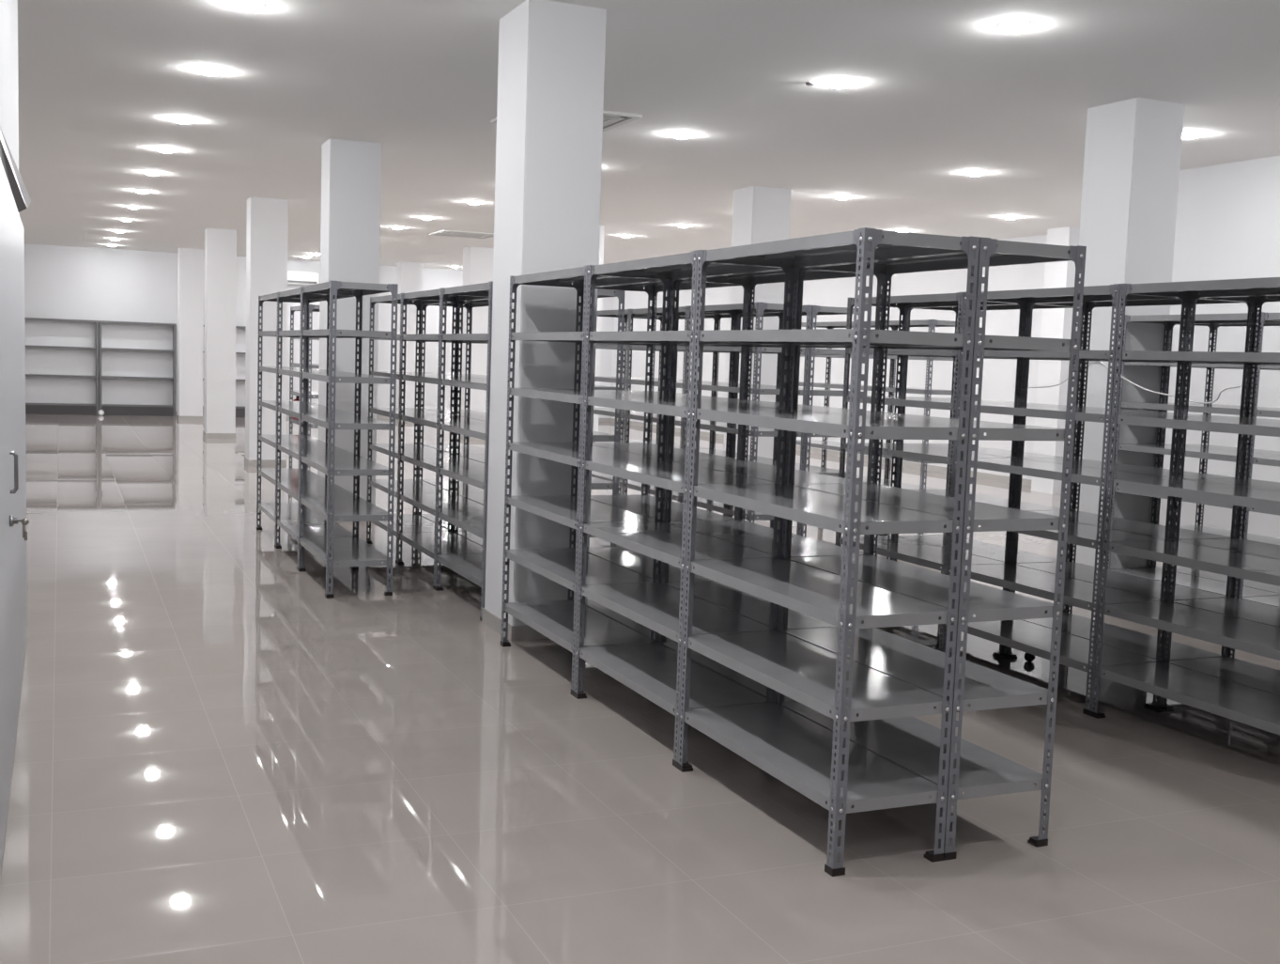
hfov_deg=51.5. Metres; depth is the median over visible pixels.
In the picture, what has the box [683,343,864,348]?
shelf
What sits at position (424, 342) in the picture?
shelf
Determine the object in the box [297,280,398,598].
rack
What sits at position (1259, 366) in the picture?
shelf
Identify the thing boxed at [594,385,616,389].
shelf
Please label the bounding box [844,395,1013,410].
shelf
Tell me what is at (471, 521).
shelf
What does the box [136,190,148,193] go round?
diffuser
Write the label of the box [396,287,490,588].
rack
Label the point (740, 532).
shelf
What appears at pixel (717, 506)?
shelf
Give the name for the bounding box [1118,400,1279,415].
shelf
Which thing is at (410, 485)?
shelf
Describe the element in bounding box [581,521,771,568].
shelf
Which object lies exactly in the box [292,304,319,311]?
shelf
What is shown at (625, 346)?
shelf
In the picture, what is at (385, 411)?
shelf
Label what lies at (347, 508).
shelf
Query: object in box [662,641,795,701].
shelf
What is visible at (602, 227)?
pillar
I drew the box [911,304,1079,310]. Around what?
shelf
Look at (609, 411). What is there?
shelf
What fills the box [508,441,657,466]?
shelf
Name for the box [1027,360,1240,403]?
cable
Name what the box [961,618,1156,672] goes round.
shelf
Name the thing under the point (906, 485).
shelf
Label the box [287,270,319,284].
air conditioner
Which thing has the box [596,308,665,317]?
shelf
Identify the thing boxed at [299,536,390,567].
shelf
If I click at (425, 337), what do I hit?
shelf
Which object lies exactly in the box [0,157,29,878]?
door
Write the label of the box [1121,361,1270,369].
shelf
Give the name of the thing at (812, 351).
shelf
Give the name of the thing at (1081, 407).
shelf
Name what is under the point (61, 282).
wall
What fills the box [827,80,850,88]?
diffuser
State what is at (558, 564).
shelf
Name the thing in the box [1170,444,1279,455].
shelf
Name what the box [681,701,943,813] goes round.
shelf
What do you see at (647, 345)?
shelf
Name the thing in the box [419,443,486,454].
shelf
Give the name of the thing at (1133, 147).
pillar
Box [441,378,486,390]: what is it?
shelf
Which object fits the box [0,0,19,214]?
wall
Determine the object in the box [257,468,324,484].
shelf
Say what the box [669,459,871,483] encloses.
shelf
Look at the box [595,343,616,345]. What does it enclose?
shelf
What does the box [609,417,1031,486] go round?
baseboard
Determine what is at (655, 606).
shelf
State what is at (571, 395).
shelf
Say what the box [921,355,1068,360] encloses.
shelf
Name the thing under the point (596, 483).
shelf
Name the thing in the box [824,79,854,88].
recessed light
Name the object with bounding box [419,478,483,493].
shelf
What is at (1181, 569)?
shelf
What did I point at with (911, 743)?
shelf
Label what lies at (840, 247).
shelf
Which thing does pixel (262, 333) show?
shelf
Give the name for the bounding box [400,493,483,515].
shelf
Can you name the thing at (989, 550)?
shelf
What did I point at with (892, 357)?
shelf
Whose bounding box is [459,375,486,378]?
shelf
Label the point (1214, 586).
shelf
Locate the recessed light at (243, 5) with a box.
[228,0,265,11]
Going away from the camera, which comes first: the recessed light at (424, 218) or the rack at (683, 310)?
the rack at (683, 310)
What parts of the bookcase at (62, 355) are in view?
panel, shelf, shelf, shelf, panel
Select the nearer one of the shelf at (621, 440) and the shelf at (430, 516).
the shelf at (430, 516)
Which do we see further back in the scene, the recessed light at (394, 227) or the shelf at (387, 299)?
the recessed light at (394, 227)
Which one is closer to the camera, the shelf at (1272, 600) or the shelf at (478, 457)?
the shelf at (1272, 600)
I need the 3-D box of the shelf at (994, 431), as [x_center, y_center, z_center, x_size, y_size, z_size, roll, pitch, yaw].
[1.072,-0.223,5.110,0.439,0.042,1.205,0,6,-24]
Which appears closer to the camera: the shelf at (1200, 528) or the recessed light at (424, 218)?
the shelf at (1200, 528)
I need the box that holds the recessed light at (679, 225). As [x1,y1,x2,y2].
[676,224,689,227]
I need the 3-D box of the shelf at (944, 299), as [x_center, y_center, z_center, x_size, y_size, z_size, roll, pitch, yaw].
[1.798,-1.115,8.180,0.439,0.042,1.205,0,6,-24]
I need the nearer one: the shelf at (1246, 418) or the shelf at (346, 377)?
the shelf at (1246, 418)
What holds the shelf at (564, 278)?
attached to the rack at (556, 620)
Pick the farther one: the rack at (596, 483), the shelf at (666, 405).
the rack at (596, 483)
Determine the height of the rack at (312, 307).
2.134 m
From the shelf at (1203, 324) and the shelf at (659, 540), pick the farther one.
the shelf at (1203, 324)
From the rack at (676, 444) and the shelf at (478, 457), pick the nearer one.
the shelf at (478, 457)
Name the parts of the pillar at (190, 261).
skirting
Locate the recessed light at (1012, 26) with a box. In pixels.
[996,20,1033,32]
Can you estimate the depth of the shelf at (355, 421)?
9.14 m
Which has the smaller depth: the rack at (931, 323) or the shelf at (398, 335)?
the shelf at (398, 335)
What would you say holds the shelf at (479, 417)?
attached to the rack at (476, 497)
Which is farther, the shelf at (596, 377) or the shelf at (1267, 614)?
the shelf at (596, 377)
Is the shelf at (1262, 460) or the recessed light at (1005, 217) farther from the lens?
the recessed light at (1005, 217)
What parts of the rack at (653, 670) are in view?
post, corner plate, post, corner plate, post, corner plate, post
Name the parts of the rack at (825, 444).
post, post, post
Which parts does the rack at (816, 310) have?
post, post, post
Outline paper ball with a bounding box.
[97,409,104,415]
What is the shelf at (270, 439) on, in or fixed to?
attached to the rack at (288, 509)
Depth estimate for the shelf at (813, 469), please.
10.42 m
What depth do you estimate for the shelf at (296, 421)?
14.40 m
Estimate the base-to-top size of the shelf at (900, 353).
0.042 m
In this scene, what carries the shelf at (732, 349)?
attached to the rack at (734, 309)
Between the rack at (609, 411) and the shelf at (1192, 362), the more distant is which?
the rack at (609, 411)
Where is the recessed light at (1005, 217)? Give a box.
[1002,215,1018,219]
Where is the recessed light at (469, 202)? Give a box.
[465,200,481,204]
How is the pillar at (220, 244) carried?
on the floor
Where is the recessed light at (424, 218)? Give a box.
[419,216,432,219]
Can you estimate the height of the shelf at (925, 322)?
0.042 m
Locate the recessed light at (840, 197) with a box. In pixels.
[832,195,850,200]
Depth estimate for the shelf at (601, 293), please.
8.54 m
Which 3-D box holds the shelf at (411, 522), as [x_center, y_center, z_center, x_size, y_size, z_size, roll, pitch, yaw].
[-1.951,0.363,11.149,0.439,0.042,1.159,0,6,-24]
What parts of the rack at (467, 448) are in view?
post, post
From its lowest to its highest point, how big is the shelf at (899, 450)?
0.042 m
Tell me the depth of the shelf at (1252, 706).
6.18 m
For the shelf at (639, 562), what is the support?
attached to the rack at (643, 503)
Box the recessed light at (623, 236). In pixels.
[619,234,631,237]
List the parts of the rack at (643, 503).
post, corner plate, post, post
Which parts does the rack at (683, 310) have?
post, post, post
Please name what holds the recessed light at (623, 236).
in the ceiling
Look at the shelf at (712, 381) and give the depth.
11.73 m
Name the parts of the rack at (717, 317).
post, post, post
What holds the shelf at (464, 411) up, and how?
attached to the rack at (467, 448)
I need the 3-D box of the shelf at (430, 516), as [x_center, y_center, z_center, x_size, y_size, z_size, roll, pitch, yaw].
[-1.535,0.361,11.330,0.439,0.042,1.159,0,6,-24]
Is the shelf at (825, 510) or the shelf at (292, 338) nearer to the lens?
the shelf at (825, 510)
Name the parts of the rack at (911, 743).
post, corner plate, post, corner plate, post, corner plate, post, corner plate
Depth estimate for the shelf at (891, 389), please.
12.16 m
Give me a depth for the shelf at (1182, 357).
6.04 m
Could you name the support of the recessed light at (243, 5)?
in the ceiling
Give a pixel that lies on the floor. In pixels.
(220, 757)
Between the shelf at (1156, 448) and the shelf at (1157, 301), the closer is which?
the shelf at (1157, 301)
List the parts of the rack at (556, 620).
post, corner plate, post, corner plate, post, post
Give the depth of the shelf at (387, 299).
11.28 m
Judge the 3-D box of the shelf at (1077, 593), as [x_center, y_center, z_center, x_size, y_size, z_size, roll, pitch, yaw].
[2.228,0.564,7.214,0.439,0.042,1.205,0,6,-24]
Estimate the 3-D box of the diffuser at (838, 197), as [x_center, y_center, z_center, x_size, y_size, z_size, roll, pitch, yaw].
[2.419,-3.401,15.920,0.166,0.035,0.166,0,6,-24]
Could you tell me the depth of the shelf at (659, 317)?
13.28 m
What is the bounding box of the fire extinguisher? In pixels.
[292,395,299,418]
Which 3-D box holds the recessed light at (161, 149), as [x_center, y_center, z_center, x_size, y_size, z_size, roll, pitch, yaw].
[-4.989,-3.482,13.968,0.216,0.036,0.216,0,6,-24]
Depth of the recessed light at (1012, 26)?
7.70 m
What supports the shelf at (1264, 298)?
attached to the rack at (1257, 676)
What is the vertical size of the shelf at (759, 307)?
0.042 m
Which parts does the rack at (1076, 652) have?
post, post, corner plate, post, corner plate, post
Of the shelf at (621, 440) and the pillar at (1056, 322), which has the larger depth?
the pillar at (1056, 322)
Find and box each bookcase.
[24,317,98,415]
[98,320,176,416]
[202,324,246,416]
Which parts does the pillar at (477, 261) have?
skirting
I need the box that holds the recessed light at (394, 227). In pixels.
[390,226,403,229]
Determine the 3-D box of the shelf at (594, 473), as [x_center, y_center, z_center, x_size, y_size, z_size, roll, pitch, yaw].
[-0.190,-0.038,12.748,0.439,0.042,1.205,0,6,-24]
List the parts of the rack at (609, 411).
post, post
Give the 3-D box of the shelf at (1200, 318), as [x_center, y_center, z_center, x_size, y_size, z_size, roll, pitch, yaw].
[4.000,-1.143,9.309,0.439,0.042,1.205,0,6,-24]
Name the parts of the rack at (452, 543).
post, post, post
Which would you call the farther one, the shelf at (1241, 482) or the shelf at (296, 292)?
the shelf at (296, 292)
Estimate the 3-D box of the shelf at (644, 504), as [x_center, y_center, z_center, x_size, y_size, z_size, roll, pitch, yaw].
[0.079,0.158,7.390,0.439,0.042,1.205,0,6,-24]
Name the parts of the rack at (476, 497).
post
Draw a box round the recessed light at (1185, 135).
[1182,132,1201,138]
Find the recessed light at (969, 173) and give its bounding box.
[964,170,986,176]
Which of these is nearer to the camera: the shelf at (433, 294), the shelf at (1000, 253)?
the shelf at (1000, 253)
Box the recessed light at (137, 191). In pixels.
[133,189,150,193]
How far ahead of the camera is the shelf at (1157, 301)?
7.45 m
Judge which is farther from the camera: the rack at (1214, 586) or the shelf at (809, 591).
the rack at (1214, 586)
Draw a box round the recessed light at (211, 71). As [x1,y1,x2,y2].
[194,66,225,76]
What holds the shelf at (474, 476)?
attached to the rack at (471, 566)
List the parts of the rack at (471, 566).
post, post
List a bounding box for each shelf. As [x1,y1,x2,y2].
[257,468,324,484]
[257,501,321,522]
[258,365,326,372]
[258,400,325,410]
[258,433,325,447]
[259,330,326,338]
[260,292,325,303]
[276,517,352,540]
[277,329,354,338]
[277,368,357,377]
[277,406,354,418]
[277,443,354,459]
[277,480,356,500]
[278,287,354,299]
[290,362,319,368]
[290,390,318,398]
[290,417,318,428]
[291,337,319,339]
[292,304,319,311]
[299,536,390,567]
[300,455,392,475]
[300,495,391,521]
[301,371,393,384]
[301,413,393,430]
[302,328,394,338]
[303,281,390,295]
[368,478,451,497]
[369,406,452,418]
[369,443,448,458]
[370,334,447,341]
[370,370,448,379]
[370,513,447,536]
[371,293,450,305]
[399,531,482,558]
[400,414,485,428]
[400,453,484,472]
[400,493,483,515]
[401,374,486,384]
[402,333,479,341]
[404,288,490,301]
[418,513,467,531]
[419,407,487,415]
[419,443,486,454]
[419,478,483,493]
[421,371,486,376]
[422,340,487,343]
[423,302,488,307]
[437,553,483,586]
[438,509,484,538]
[439,466,485,489]
[440,422,485,439]
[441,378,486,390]
[442,333,489,341]
[444,282,490,296]
[454,531,482,546]
[455,492,483,504]
[456,453,484,462]
[457,415,485,420]
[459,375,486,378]
[463,298,488,303]
[502,599,650,652]
[505,494,654,529]
[505,547,657,590]
[508,386,658,403]
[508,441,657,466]
[510,331,661,343]
[514,266,661,288]
[579,642,766,715]
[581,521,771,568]
[581,582,773,642]
[581,599,677,641]
[582,546,711,581]
[583,459,780,493]
[584,493,734,521]
[585,395,778,417]
[586,330,775,344]
[587,388,738,399]
[589,442,740,460]
[590,280,740,292]
[591,470,636,486]
[591,476,616,489]
[592,252,782,279]
[592,431,617,441]
[592,439,634,442]
[593,407,657,417]
[594,375,663,383]
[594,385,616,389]
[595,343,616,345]
[595,344,649,350]
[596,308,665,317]
[596,342,730,346]
[597,289,616,297]
[620,438,707,447]
[625,481,686,500]
[626,413,716,426]
[627,379,720,387]
[630,344,726,352]
[631,376,705,381]
[632,306,725,315]
[632,316,711,319]
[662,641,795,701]
[664,579,835,629]
[666,519,863,556]
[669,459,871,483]
[677,398,870,411]
[678,269,874,284]
[678,313,776,318]
[679,380,774,385]
[680,496,773,520]
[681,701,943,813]
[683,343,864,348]
[684,630,948,722]
[685,383,805,395]
[685,421,803,436]
[687,447,772,459]
[687,556,954,629]
[688,345,807,353]
[690,483,958,534]
[693,302,803,313]
[693,407,964,439]
[696,328,970,346]
[704,230,964,268]
[747,459,849,478]
[751,385,854,396]
[752,348,851,354]
[754,306,854,316]
[780,700,1048,799]
[784,626,1053,711]
[786,554,1059,622]
[790,483,1064,531]
[794,409,1069,441]
[796,439,847,451]
[797,334,1076,351]
[798,381,871,389]
[800,354,870,358]
[801,321,890,327]
[803,239,1072,274]
[808,432,840,437]
[836,535,1007,570]
[841,442,1014,464]
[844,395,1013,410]
[846,348,999,357]
[852,293,1017,308]
[856,474,883,479]
[857,451,947,462]
[861,385,951,395]
[862,354,953,360]
[863,479,940,489]
[870,319,955,326]
[896,534,1056,563]
[903,443,1068,458]
[907,396,1066,405]
[910,489,1065,510]
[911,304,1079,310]
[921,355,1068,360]
[956,458,1169,486]
[958,403,1173,422]
[961,350,1166,361]
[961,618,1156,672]
[964,563,1159,610]
[978,521,1164,549]
[981,285,1179,303]
[1016,561,1230,600]
[1019,612,1221,660]
[1022,458,1235,478]
[1027,404,1234,416]
[1032,509,1231,539]
[1034,298,1245,307]
[1045,358,1233,364]
[1095,661,1279,735]
[1100,601,1279,660]
[1104,539,1279,586]
[1107,566,1279,597]
[1109,478,1279,511]
[1112,415,1279,436]
[1112,487,1233,508]
[1115,443,1279,462]
[1117,350,1279,364]
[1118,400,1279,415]
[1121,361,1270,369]
[1128,277,1279,297]
[1128,312,1279,323]
[1156,565,1279,593]
[1165,656,1279,695]
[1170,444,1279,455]
[1170,597,1279,627]
[1175,366,1279,370]
[1177,323,1279,326]
[1178,538,1279,559]
[1179,524,1279,544]
[1183,478,1279,491]
[1187,416,1279,422]
[1188,402,1279,409]
[1191,361,1279,365]
[1199,294,1279,302]
[1238,595,1279,607]
[1246,507,1279,515]
[1249,456,1279,466]
[1253,409,1279,417]
[1257,364,1279,369]
[1266,312,1279,320]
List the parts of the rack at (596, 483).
post, corner plate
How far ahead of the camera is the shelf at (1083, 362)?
7.57 m
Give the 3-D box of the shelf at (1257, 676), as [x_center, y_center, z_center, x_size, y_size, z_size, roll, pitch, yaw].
[3.117,0.994,6.314,0.439,0.042,1.205,0,6,-24]
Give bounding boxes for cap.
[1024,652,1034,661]
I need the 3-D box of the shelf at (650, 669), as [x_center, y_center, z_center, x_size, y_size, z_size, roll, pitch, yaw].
[0.127,0.903,6.156,0.439,0.042,1.205,0,6,-24]
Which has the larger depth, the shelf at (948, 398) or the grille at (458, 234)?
the grille at (458, 234)
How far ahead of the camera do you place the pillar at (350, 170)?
13.09 m
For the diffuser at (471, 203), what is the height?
0.035 m
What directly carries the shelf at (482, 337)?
attached to the rack at (471, 566)
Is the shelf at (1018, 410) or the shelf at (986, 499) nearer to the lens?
the shelf at (1018, 410)
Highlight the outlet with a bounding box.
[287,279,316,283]
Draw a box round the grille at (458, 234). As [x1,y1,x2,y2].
[444,231,486,237]
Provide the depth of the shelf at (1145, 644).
7.32 m
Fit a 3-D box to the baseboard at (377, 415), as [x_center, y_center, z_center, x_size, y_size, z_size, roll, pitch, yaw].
[-8.230,-1.592,31.647,16.240,0.100,0.012,0,6,-24]
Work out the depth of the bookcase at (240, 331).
30.99 m
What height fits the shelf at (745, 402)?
0.042 m
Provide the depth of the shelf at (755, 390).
10.11 m
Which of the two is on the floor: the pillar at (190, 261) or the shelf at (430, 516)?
the pillar at (190, 261)
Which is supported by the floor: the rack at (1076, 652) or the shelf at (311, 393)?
the rack at (1076, 652)
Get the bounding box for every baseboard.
[175,411,609,421]
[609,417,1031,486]
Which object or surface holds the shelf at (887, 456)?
attached to the rack at (931, 323)
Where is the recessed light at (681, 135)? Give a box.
[669,132,693,138]
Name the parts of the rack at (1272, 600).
post, corner plate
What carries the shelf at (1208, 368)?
attached to the rack at (1213, 327)
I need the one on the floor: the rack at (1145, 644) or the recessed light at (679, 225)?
the rack at (1145, 644)
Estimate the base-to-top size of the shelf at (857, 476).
0.042 m
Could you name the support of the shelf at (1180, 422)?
attached to the rack at (1252, 706)
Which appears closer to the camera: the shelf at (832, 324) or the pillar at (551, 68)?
the pillar at (551, 68)
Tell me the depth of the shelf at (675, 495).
11.68 m
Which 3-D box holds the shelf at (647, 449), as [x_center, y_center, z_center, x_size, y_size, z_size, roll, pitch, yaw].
[0.090,-0.153,7.361,0.439,0.042,1.205,0,6,-24]
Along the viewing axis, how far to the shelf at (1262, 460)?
8.65 m
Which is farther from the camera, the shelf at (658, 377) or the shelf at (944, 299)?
the shelf at (658, 377)
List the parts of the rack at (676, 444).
post, post, post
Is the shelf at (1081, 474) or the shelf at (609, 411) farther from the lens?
the shelf at (609, 411)
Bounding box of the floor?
[0,414,1279,963]
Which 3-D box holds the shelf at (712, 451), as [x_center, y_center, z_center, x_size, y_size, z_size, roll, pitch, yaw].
[0.722,-0.230,11.789,0.439,0.042,1.205,0,6,-24]
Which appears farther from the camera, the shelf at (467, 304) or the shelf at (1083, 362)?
the shelf at (467, 304)
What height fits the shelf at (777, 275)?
0.042 m
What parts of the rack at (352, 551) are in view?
post, corner plate, post, corner plate, post, corner plate, post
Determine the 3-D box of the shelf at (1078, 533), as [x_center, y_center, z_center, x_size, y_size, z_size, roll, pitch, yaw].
[2.239,0.253,7.185,0.439,0.042,1.205,0,6,-24]
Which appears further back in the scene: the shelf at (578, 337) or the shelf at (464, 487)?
the shelf at (464, 487)
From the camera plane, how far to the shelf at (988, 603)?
4.95 m
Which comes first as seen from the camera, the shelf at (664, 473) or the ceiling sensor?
the shelf at (664, 473)
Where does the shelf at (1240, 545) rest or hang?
attached to the rack at (1257, 676)
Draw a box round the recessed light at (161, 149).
[154,147,176,153]
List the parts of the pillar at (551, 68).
skirting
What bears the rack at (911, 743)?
on the floor
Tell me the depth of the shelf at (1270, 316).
8.57 m
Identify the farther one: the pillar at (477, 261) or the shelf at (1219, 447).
the pillar at (477, 261)
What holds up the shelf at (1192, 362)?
attached to the rack at (1257, 676)
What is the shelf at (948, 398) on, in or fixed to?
attached to the rack at (989, 550)
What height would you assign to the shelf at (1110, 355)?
0.042 m
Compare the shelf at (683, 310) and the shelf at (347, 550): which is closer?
the shelf at (347, 550)
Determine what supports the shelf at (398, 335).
attached to the rack at (413, 522)
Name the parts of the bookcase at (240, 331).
shelf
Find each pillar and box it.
[176,247,203,419]
[202,228,236,437]
[244,196,288,465]
[317,138,381,518]
[395,261,422,422]
[460,246,493,439]
[481,0,606,641]
[593,225,604,431]
[723,185,791,458]
[1031,226,1079,493]
[1061,97,1184,568]
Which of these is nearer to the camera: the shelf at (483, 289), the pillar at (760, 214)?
the shelf at (483, 289)
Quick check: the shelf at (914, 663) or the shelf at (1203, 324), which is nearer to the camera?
the shelf at (914, 663)
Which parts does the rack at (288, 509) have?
post, post, post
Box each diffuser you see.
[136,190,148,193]
[145,171,159,175]
[157,148,173,153]
[172,118,192,123]
[198,68,221,76]
[467,201,479,204]
[672,133,690,138]
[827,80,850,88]
[834,196,848,200]
[966,171,983,176]
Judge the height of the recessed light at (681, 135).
0.036 m
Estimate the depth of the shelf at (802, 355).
13.61 m
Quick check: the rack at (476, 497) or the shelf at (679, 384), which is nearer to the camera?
the rack at (476, 497)
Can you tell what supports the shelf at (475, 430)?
attached to the rack at (471, 566)
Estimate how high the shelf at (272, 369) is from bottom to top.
0.042 m
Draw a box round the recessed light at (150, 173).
[143,170,162,175]
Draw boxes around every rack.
[256,292,327,547]
[275,286,359,569]
[288,304,319,494]
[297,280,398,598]
[366,293,455,563]
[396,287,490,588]
[417,302,488,531]
[434,281,493,620]
[453,298,488,546]
[500,264,668,695]
[573,249,790,768]
[580,278,748,641]
[589,289,624,546]
[591,308,665,494]
[617,316,716,510]
[622,305,734,515]
[659,269,882,701]
[670,313,782,527]
[677,227,979,876]
[679,302,812,535]
[729,305,858,537]
[776,236,1086,860]
[796,321,893,536]
[835,292,1023,657]
[849,319,955,535]
[894,304,1084,648]
[942,283,1186,715]
[1006,296,1252,695]
[1090,277,1279,735]
[1107,311,1279,598]
[1152,323,1279,593]
[1161,294,1279,711]
[1238,311,1279,607]
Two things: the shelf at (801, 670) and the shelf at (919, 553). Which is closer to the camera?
the shelf at (801, 670)
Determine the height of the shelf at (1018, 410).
0.042 m
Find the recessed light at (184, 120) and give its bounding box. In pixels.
[169,117,195,123]
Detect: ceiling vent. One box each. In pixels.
[429,229,493,238]
[490,109,642,132]
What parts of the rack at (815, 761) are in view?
post, corner plate, post, corner plate, post, corner plate, post, corner plate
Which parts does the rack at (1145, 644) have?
post, post, corner plate, post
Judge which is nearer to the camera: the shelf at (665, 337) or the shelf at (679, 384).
the shelf at (665, 337)
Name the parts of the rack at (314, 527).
post, post, post, post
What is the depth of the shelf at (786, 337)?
4.49 m
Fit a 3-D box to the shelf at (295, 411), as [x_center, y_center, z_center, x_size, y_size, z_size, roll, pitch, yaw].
[-2.583,-0.551,10.601,0.439,0.042,1.169,0,6,-24]
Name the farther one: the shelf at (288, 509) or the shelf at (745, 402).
the shelf at (288, 509)
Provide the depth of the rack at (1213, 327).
9.95 m
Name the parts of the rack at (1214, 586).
post, post, corner plate, post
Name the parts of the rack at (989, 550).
post, post, post, post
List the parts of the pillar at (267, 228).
skirting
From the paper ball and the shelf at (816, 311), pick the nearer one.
the shelf at (816, 311)
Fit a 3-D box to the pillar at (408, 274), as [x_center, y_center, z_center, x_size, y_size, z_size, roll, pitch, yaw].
[-5.410,-3.242,30.990,0.520,3.705,0.490,0,6,-24]
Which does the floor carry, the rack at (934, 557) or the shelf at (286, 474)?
the rack at (934, 557)
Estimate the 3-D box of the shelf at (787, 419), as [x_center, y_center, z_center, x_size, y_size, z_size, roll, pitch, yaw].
[0.657,-0.220,4.929,0.439,0.042,1.205,0,6,-24]
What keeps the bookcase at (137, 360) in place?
on the floor
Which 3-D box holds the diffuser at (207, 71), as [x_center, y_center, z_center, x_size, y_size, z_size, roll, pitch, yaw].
[-3.188,-3.033,9.847,0.166,0.035,0.166,0,6,-24]
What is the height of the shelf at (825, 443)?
0.042 m
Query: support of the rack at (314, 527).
on the floor
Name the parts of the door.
handle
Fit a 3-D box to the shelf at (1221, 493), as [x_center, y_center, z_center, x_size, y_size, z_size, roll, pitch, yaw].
[2.735,0.063,6.046,0.439,0.042,1.205,0,6,-24]
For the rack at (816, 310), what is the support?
on the floor
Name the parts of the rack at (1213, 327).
post, post, corner plate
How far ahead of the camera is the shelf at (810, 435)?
10.05 m
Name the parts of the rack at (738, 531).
post, corner plate, post, corner plate, post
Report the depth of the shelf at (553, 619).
7.19 m
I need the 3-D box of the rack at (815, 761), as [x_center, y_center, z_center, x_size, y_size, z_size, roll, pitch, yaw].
[0.641,0.191,4.966,0.454,2.134,1.220,0,6,-24]
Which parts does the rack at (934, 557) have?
post, corner plate, post, corner plate, post, corner plate, post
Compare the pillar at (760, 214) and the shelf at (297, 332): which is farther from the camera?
the pillar at (760, 214)
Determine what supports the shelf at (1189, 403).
attached to the rack at (1213, 327)
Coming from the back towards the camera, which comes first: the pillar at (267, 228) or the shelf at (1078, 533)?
the pillar at (267, 228)
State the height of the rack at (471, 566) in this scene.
2.134 m
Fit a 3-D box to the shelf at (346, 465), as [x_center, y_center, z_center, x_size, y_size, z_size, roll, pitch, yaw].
[-2.124,-0.122,9.553,0.439,0.042,1.169,0,6,-24]
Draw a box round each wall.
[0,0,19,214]
[24,243,614,417]
[610,233,1047,478]
[1156,154,1279,538]
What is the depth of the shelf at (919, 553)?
8.22 m
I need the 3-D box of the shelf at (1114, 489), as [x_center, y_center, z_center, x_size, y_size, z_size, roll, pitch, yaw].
[3.955,0.105,9.425,0.439,0.042,1.205,0,6,-24]
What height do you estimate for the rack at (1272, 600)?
2.134 m
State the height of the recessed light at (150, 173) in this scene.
0.036 m
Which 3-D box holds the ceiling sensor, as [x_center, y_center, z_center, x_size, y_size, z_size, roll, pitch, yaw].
[1.226,-2.857,9.546,0.072,0.019,0.072,0,6,-24]
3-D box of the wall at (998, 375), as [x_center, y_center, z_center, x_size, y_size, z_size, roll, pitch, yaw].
[3.649,-2.354,24.917,0.160,3.705,21.600,0,6,-24]
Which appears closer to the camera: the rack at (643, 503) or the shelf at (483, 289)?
the rack at (643, 503)
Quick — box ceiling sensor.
[805,81,815,86]
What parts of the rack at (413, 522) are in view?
post, post, post, post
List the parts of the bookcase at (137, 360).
panel, panel, shelf, shelf, shelf, panel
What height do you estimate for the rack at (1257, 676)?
2.134 m
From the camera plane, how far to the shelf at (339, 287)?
9.15 m
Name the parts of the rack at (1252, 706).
post, corner plate, post, corner plate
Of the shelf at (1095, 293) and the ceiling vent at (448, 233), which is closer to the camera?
the shelf at (1095, 293)
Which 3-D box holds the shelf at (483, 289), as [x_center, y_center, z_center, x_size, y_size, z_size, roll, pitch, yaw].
[-0.951,-1.274,8.838,0.439,0.042,1.159,0,6,-24]
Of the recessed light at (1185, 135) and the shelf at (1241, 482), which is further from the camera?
the recessed light at (1185, 135)
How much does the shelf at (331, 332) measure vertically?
0.042 m
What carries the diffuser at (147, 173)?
attached to the recessed light at (150, 173)
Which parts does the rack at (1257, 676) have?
post, post, corner plate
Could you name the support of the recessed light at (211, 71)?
in the ceiling
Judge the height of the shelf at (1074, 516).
0.042 m
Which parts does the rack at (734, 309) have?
post, post, corner plate, post, corner plate, post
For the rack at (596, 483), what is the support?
on the floor
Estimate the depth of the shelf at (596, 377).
12.46 m
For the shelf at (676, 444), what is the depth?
13.03 m
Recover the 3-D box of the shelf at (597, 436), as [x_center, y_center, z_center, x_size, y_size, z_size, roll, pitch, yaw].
[-0.569,-0.340,9.107,0.439,0.042,1.159,0,6,-24]
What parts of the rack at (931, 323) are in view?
post, post, corner plate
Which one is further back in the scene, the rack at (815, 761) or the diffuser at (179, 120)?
the diffuser at (179, 120)
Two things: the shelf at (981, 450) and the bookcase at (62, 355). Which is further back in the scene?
the bookcase at (62, 355)
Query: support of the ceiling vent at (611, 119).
in the ceiling
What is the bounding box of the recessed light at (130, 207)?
[125,205,140,208]
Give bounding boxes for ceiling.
[17,0,1279,270]
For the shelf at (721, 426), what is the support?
attached to the rack at (734, 309)
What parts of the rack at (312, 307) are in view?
post, post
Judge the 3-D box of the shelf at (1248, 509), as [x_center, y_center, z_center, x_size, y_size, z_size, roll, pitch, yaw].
[4.441,0.226,8.315,0.439,0.042,1.205,0,6,-24]
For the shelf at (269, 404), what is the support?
attached to the rack at (288, 509)
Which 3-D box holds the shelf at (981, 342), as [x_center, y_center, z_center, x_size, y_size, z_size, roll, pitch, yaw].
[1.083,-0.533,5.081,0.439,0.042,1.205,0,6,-24]
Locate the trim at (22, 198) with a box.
[0,126,30,212]
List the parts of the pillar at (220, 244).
skirting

